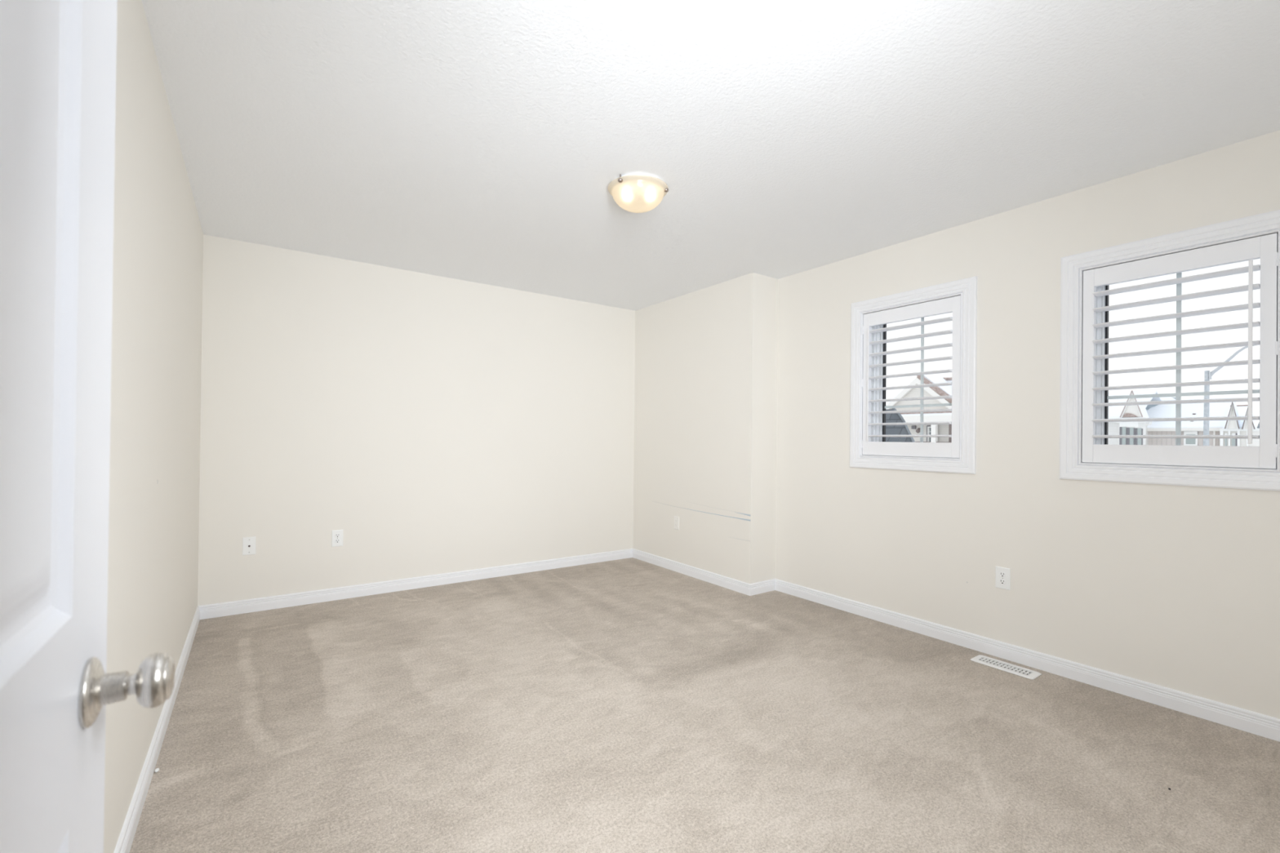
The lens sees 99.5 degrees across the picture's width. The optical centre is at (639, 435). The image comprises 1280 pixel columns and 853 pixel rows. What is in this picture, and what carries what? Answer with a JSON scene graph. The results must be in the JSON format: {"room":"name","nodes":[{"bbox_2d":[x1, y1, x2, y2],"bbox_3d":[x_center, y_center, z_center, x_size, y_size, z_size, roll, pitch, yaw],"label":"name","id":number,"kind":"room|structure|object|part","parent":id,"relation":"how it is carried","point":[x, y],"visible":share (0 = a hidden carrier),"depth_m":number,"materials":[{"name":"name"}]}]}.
{"room":"empty bedroom","nodes":[
{"label":"empty bedroom","id":0,"kind":"room"},
{"bbox_2d":[103,0,203,852],"bbox_3d":[-1.159,0.024,1.033,0.121,2.590,6.026,1,0,-35],"label":"wall","id":1,"kind":"structure","parent":0,"point":[155,415],"depth_m":1.74,"materials":[{"name":"white paint"}]},
{"bbox_2d":[113,605,199,852],"bbox_3d":[-1.510,1.125,1.620,0.013,0.086,4.426,1,0,-35],"label":"baseboard","id":2,"kind":"structure","parent":1,"relation":"attached to","point":[125,841],"depth_m":1.86,"materials":[{"name":"white wood"}]},
{"bbox_2d":[197,234,635,605],"bbox_3d":[-1.456,0.040,4.443,3.342,2.590,0.120,1,0,-35],"label":"wall","id":3,"kind":"structure","parent":0,"point":[442,424],"depth_m":4.08,"materials":[{"name":"white paint"}]},
{"bbox_2d":[242,536,256,555],"bbox_3d":[-2.575,0.730,3.568,0.071,0.116,0.015,1,0,-35],"label":"plate","id":4,"kind":"object","parent":3,"relation":"attached to","point":[248,543],"visible":1,"depth_m":3.57,"materials":[{"name":"white plastic"}]},
{"bbox_2d":[331,529,342,546],"bbox_3d":[-2.160,0.735,3.866,0.071,0.116,0.008,1,0,-35],"label":"wall outlet","id":5,"kind":"object","parent":3,"relation":"attached to","point":[336,535],"visible":1,"depth_m":3.86,"materials":[{"name":"white plastic"}]},
{"bbox_2d":[198,548,632,619],"bbox_3d":[-1.429,1.141,4.382,3.342,0.086,0.013,1,0,-35],"label":"baseboard","id":6,"kind":"structure","parent":3,"relation":"attached to","point":[247,606],"depth_m":4.07,"materials":[{"name":"white wood"}]},
{"bbox_2d":[129,557,1279,852],"bbox_3d":[0.369,1.191,2.088,3.662,0.001,5.875,1,0,-35],"label":"floor","id":7,"kind":"structure","parent":0,"point":[626,705],"depth_m":2.10,"materials":[{"name":"beige carpet"}]},
{"bbox_2d":[970,654,1041,679],"bbox_3d":[1.908,1.206,2.832,0.123,0.010,0.292,1,0,-35],"label":"floor vent","id":8,"kind":"object","parent":7,"relation":"in","point":[1004,666],"visible":1,"depth_m":2.81,"materials":[{"name":"white metal"}]},
{"bbox_2d":[977,657,1033,675],"bbox_3d":[1.908,1.208,2.832,0.064,0.004,0.243,1,0,-35],"label":"grille","id":9,"kind":"object","parent":8,"relation":"attached to","point":[993,662],"depth_m":2.83,"materials":[{"name":"white metal"}]},
{"bbox_2d":[632,272,777,583],"bbox_3d":[0.570,0.064,4.926,0.523,2.590,1.675,1,0,-35],"label":"wall","id":10,"kind":"structure","parent":0,"point":[705,388],"depth_m":4.46,"materials":[{"name":"white paint"}]},
{"bbox_2d":[673,515,679,529],"bbox_3d":[0.323,0.778,4.801,0.008,0.116,0.071,1,0,-35],"label":"wall outlet","id":11,"kind":"object","parent":10,"relation":"attached to","point":[676,518],"visible":1,"depth_m":4.80,"materials":[{"name":"white plastic"}]},
{"bbox_2d":[632,548,750,595],"bbox_3d":[0.378,1.163,4.711,0.013,0.086,1.568,1,0,-35],"label":"baseboard","id":12,"kind":"structure","parent":10,"relation":"attached to","point":[726,582],"depth_m":4.58,"materials":[{"name":"white wood"}]},
{"bbox_2d":[750,578,775,595],"bbox_3d":[0.943,1.166,4.158,0.296,0.086,0.013,1,0,-35],"label":"baseboard","id":13,"kind":"structure","parent":10,"relation":"attached to","point":[762,587],"depth_m":4.15,"materials":[{"name":"white wood"}]},
{"bbox_2d":[141,0,1279,311],"bbox_3d":[0.431,-1.308,2.158,3.984,0.120,6.026,1,0,-35],"label":"ceiling","id":14,"kind":"structure","parent":0,"point":[479,141],"depth_m":2.12,"materials":[{"name":"white paint"}]},
{"bbox_2d":[608,173,668,213],"bbox_3d":[-0.010,-1.189,2.710,0.302,0.121,0.302,1,0,-35],"label":"ceiling light","id":15,"kind":"object","parent":14,"relation":"attached to","point":[633,193],"visible":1,"depth_m":2.63,"materials":[{"name":"white glass"}]},
{"bbox_3d":[-0.094,-1.232,2.597,0.025,0.038,0.025,1,0,-35],"label":"clip knob","id":16,"kind":"part","parent":15,"relation":"part of","materials":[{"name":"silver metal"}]},
{"bbox_2d":[774,130,1279,719],"bbox_3d":[2.428,0.071,2.550,0.241,2.590,4.351,1,0,-35],"label":"wall","id":17,"kind":"structure","parent":0,"point":[1177,588],"depth_m":2.85,"materials":[{"name":"white paint"}]},
{"bbox_2d":[865,317,959,458],"bbox_3d":[1.795,-0.353,3.479,0.208,0.991,0.634,1,0,-35],"label":"window","id":18,"kind":"structure","parent":17,"relation":"in","point":[876,371],"depth_m":3.70,"materials":[{"name":"white plastic"}]},
{"bbox_3d":[1.796,-0.357,3.479,0.103,0.983,0.618,1,0,-35],"label":"frame","id":19,"kind":"part","parent":18,"relation":"part of","materials":[{"name":"white plastic"}]},
{"bbox_2d":[884,317,951,442],"bbox_3d":[1.824,-0.357,3.500,0.006,0.897,0.532,1,0,-35],"label":"grille","id":20,"kind":"object","parent":18,"relation":"attached to","point":[922,405],"depth_m":3.50,"materials":[{"name":"white"}]},
{"bbox_2d":[849,275,977,474],"bbox_3d":[1.676,-0.342,3.395,0.019,1.125,0.794,1,0,-35],"label":"window casing","id":21,"kind":"structure","parent":17,"relation":"in","point":[968,286],"depth_m":3.24,"materials":[{"name":"white wood"}]},
{"bbox_2d":[859,292,962,460],"bbox_3d":[1.688,-0.342,3.403,0.096,0.977,0.646,1,0,-35],"label":"window shutter","id":22,"kind":"object","parent":21,"relation":"attached to","point":[923,451],"visible":0.98,"depth_m":3.36,"materials":[{"name":"white paint"}]},
{"bbox_3d":[1.508,-0.343,3.582,0.009,0.750,0.012,1,0,-35],"label":"tilt rod","id":23,"kind":"part","parent":22,"relation":"part of","materials":[{"name":"white paint"}]},
{"bbox_3d":[1.687,0.087,3.404,0.026,0.090,0.528,1,0,-35],"label":"rail","id":24,"kind":"part","parent":22,"relation":"part of","materials":[{"name":"white paint"}]},
{"bbox_3d":[1.697,-0.772,3.409,0.026,0.086,0.528,1,0,-35],"label":"rail","id":25,"kind":"part","parent":22,"relation":"part of","materials":[{"name":"white paint"}]},
{"bbox_2d":[995,566,1010,590],"bbox_3d":[1.979,0.780,2.954,0.008,0.116,0.071,1,0,-35],"label":"wall outlet","id":26,"kind":"object","parent":17,"relation":"attached to","point":[1002,580],"visible":1,"depth_m":2.95,"materials":[{"name":"white plastic"}]},
{"bbox_2d":[999,579,1005,584],"bbox_3d":[1.977,0.799,2.953,0.002,0.028,0.033,1,0,-35],"label":"receptacle","id":27,"kind":"object","parent":26,"relation":"attached to","point":[1001,581],"depth_m":2.95,"materials":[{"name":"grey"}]},
{"bbox_2d":[999,572,1005,577],"bbox_3d":[1.977,0.760,2.953,0.002,0.028,0.033,1,0,-35],"label":"receptacle","id":28,"kind":"object","parent":26,"relation":"attached to","point":[1001,574],"depth_m":2.95,"materials":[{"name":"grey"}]},
{"bbox_2d":[775,578,1279,742],"bbox_3d":[1.885,1.170,3.075,0.013,0.086,2.871,1,0,-35],"label":"baseboard","id":29,"kind":"structure","parent":17,"relation":"attached to","point":[1253,722],"depth_m":2.71,"materials":[{"name":"white wood"}]},
{"bbox_2d":[1059,209,1279,491],"bbox_3d":[2.366,-0.340,2.422,0.019,1.125,0.802,1,0,-35],"label":"window casing","id":30,"kind":"structure","parent":17,"relation":"in","point":[1070,265],"depth_m":2.55,"materials":[{"name":"white wood"}]},
{"bbox_2d":[1077,228,1279,472],"bbox_3d":[2.378,-0.340,2.430,0.096,0.977,0.654,1,0,-35],"label":"window shutter","id":31,"kind":"object","parent":30,"relation":"attached to","point":[1266,248],"visible":1,"depth_m":2.36,"materials":[{"name":"white paint"}]},
{"bbox_3d":[2.377,0.089,2.431,0.026,0.090,0.536,1,0,-35],"label":"rail","id":32,"kind":"part","parent":31,"relation":"part of","materials":[{"name":"white paint"}]},
{"bbox_3d":[2.387,-0.770,2.436,0.026,0.086,0.536,1,0,-35],"label":"rail","id":33,"kind":"part","parent":31,"relation":"part of","materials":[{"name":"white paint"}]},
{"bbox_3d":[2.485,-0.341,2.204,0.009,0.750,0.012,1,0,-35],"label":"tilt rod","id":34,"kind":"part","parent":31,"relation":"part of","materials":[{"name":"white paint"}]},
{"bbox_2d":[1083,234,1278,469],"bbox_3d":[2.485,-0.351,2.506,0.208,0.991,0.642,1,0,-35],"label":"window","id":35,"kind":"structure","parent":17,"relation":"in","point":[1101,380],"depth_m":2.73,"materials":[{"name":"white plastic"}]},
{"bbox_2d":[1106,272,1259,445],"bbox_3d":[2.514,-0.355,2.527,0.006,0.897,0.540,1,0,-35],"label":"grille","id":36,"kind":"object","parent":35,"relation":"attached to","point":[1178,394],"depth_m":2.53,"materials":[{"name":"white"}]},
{"bbox_3d":[1.289,0.049,0.816,3.624,2.590,0.120,1,0,-35],"label":"wall","id":37,"kind":"structure","parent":0,"visible":0},
{"bbox_2d":[0,0,174,852],"bbox_3d":[-0.330,0.150,0.242,0.128,2.023,0.812,1,0,-35],"label":"door","id":38,"kind":"structure","parent":37,"relation":"in","point":[58,58],"depth_m":0.43,"materials":[{"name":"white paint"}]},
{"bbox_3d":[-0.346,0.150,0.236,0.035,2.023,0.801,1,0,-35],"label":"panel","id":39,"kind":"part","parent":38,"relation":"part of","materials":[{"name":"white paint"}]},
{"bbox_3d":[-0.481,0.241,0.532,0.036,0.051,0.051,1,0,-35],"label":"knob","id":40,"kind":"part","parent":38,"relation":"part of","materials":[{"name":"silver metal"}]},
{"label":"outside","id":41,"kind":"structure","parent":0,"visible":0},
{"bbox_3d":[58.145,5.334,59.640,156.024,0.200,150.000,1,0,-35],"label":"ground","id":42,"kind":"structure","parent":41,"visible":0},
{"bbox_2d":[885,408,915,442],"bbox_3d":[4.623,1.952,10.210,3.368,4.860,3.500,1,0,-35],"label":"roof","id":43,"kind":"structure","parent":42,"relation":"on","point":[890,417],"depth_m":9.04,"materials":[{"name":"grey"}]},
{"bbox_2d":[885,374,951,442],"bbox_3d":[22.558,0.389,35.951,9.601,8.660,9.553,1,0,-35],"label":"house","id":44,"kind":"structure","parent":42,"relation":"on","point":[938,416],"depth_m":34.61,"materials":[{"name":"white"}]},
{"bbox_2d":[911,425,915,429],"bbox_3d":[17.912,-0.524,35.414,0.141,0.220,0.250,1,0,-35],"label":"vent","id":45,"kind":"object","parent":44,"relation":"attached to","point":[913,427],"depth_m":35.36,"materials":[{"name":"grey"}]},
{"bbox_3d":[18.434,0.806,33.673,0.072,0.810,2.600,1,0,-35],"label":"balcony railing","id":46,"kind":"part","parent":44,"relation":"part of","materials":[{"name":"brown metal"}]},
{"bbox_3d":[18.362,1.931,33.795,0.301,5.460,0.280,1,0,-35],"label":"porch post","id":47,"kind":"part","parent":44,"relation":"part of","materials":[{"name":"white"}]},
{"bbox_2d":[1107,389,1161,444],"bbox_3d":[49.572,0.196,60.480,13.160,9.900,13.693,1,0,-35],"label":"house","id":48,"kind":"structure","parent":42,"relation":"on","point":[1135,411],"depth_m":52.93,"materials":[{"name":"white"}]},
{"bbox_2d":[1119,426,1121,444],"bbox_3d":[47.064,0.453,53.015,0.041,2.550,0.170,1,0,-35],"label":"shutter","id":49,"kind":"object","parent":48,"relation":"hanging from","point":[1120,428],"depth_m":53.02,"materials":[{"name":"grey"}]},
{"bbox_3d":[47.225,0.453,52.840,0.041,2.550,0.300,1,0,-35],"label":"pane","id":50,"kind":"part","parent":48,"relation":"part of","materials":[{"name":"grey glass"}]},
{"bbox_2d":[1125,427,1127,444],"bbox_3d":[47.319,0.478,52.656,0.041,2.500,0.090,1,0,-35],"label":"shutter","id":51,"kind":"object","parent":48,"relation":"hanging from","point":[1126,428],"depth_m":52.64,"materials":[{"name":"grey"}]},
{"bbox_2d":[1127,427,1129,444],"bbox_3d":[47.397,0.483,52.546,0.041,2.490,0.160,1,0,-35],"label":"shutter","id":52,"kind":"object","parent":48,"relation":"hanging from","point":[1128,428],"depth_m":52.52,"materials":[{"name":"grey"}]},
{"bbox_3d":[47.554,0.484,52.375,0.041,2.490,0.300,1,0,-35],"label":"pane","id":53,"kind":"part","parent":48,"relation":"part of","materials":[{"name":"grey glass"}]},
{"bbox_3d":[47.796,-1.477,52.654,0.751,0.480,2.200,1,0,-35],"label":"bay cornice","id":54,"kind":"part","parent":48,"relation":"part of","materials":[{"name":"white"}]},
{"bbox_2d":[1135,427,1137,444],"bbox_3d":[47.732,0.514,52.072,0.041,2.430,0.140,1,0,-35],"label":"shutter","id":55,"kind":"object","parent":48,"relation":"hanging from","point":[1135,428],"depth_m":52.06,"materials":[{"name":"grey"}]},
{"bbox_3d":[47.883,0.515,51.910,0.041,2.430,0.300,1,0,-35],"label":"pane","id":56,"kind":"part","parent":48,"relation":"part of","materials":[{"name":"grey glass"}]},
{"bbox_2d":[1141,428,1142,444],"bbox_3d":[47.977,0.540,51.726,0.041,2.380,0.090,1,0,-35],"label":"shutter","id":57,"kind":"object","parent":48,"relation":"hanging from","point":[1141,428],"depth_m":51.72,"materials":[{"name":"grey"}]},
{"bbox_2d":[1145,396,1236,445],"bbox_3d":[55.023,0.470,55.086,10.501,9.410,8.200,1,0,-35],"label":"house","id":58,"kind":"structure","parent":42,"relation":"on","point":[1215,409],"depth_m":52.43,"materials":[{"name":"beige"}]},
{"bbox_3d":[51.986,0.420,51.099,0.051,1.000,0.650,1,0,-35],"label":"pane","id":59,"kind":"part","parent":58,"relation":"part of","materials":[{"name":"grey glass"}]},
{"bbox_2d":[1203,385,1209,445],"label":"street lamp","id":60,"kind":"object","parent":42,"relation":"on","point":[1206,388],"depth_m":31.36,"materials":[{"name":"grey metal"}]},
{"bbox_2d":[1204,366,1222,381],"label":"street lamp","id":61,"kind":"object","parent":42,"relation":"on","point":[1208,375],"depth_m":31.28,"materials":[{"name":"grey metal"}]},
{"bbox_2d":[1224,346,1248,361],"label":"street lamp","id":62,"kind":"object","parent":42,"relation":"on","point":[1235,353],"depth_m":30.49,"materials":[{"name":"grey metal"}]},
{"bbox_3d":[33.610,-4.260,30.491,0.190,1.740,2.276,1,0,-35],"label":"arm","id":63,"kind":"part","parent":62,"relation":"part of","materials":[{"name":"silver metal"}]},
{"bbox_2d":[1219,402,1259,446],"bbox_3d":[56.514,1.094,50.198,9.710,8.140,2.700,1,0,-35],"label":"house","id":64,"kind":"structure","parent":42,"relation":"on","point":[1229,427],"depth_m":47.99,"materials":[{"name":"white"}]},
{"bbox_3d":[52.770,0.562,48.131,0.041,1.000,0.200,1,0,-35],"label":"pane","id":65,"kind":"part","parent":64,"relation":"part of","materials":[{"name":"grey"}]}
]}

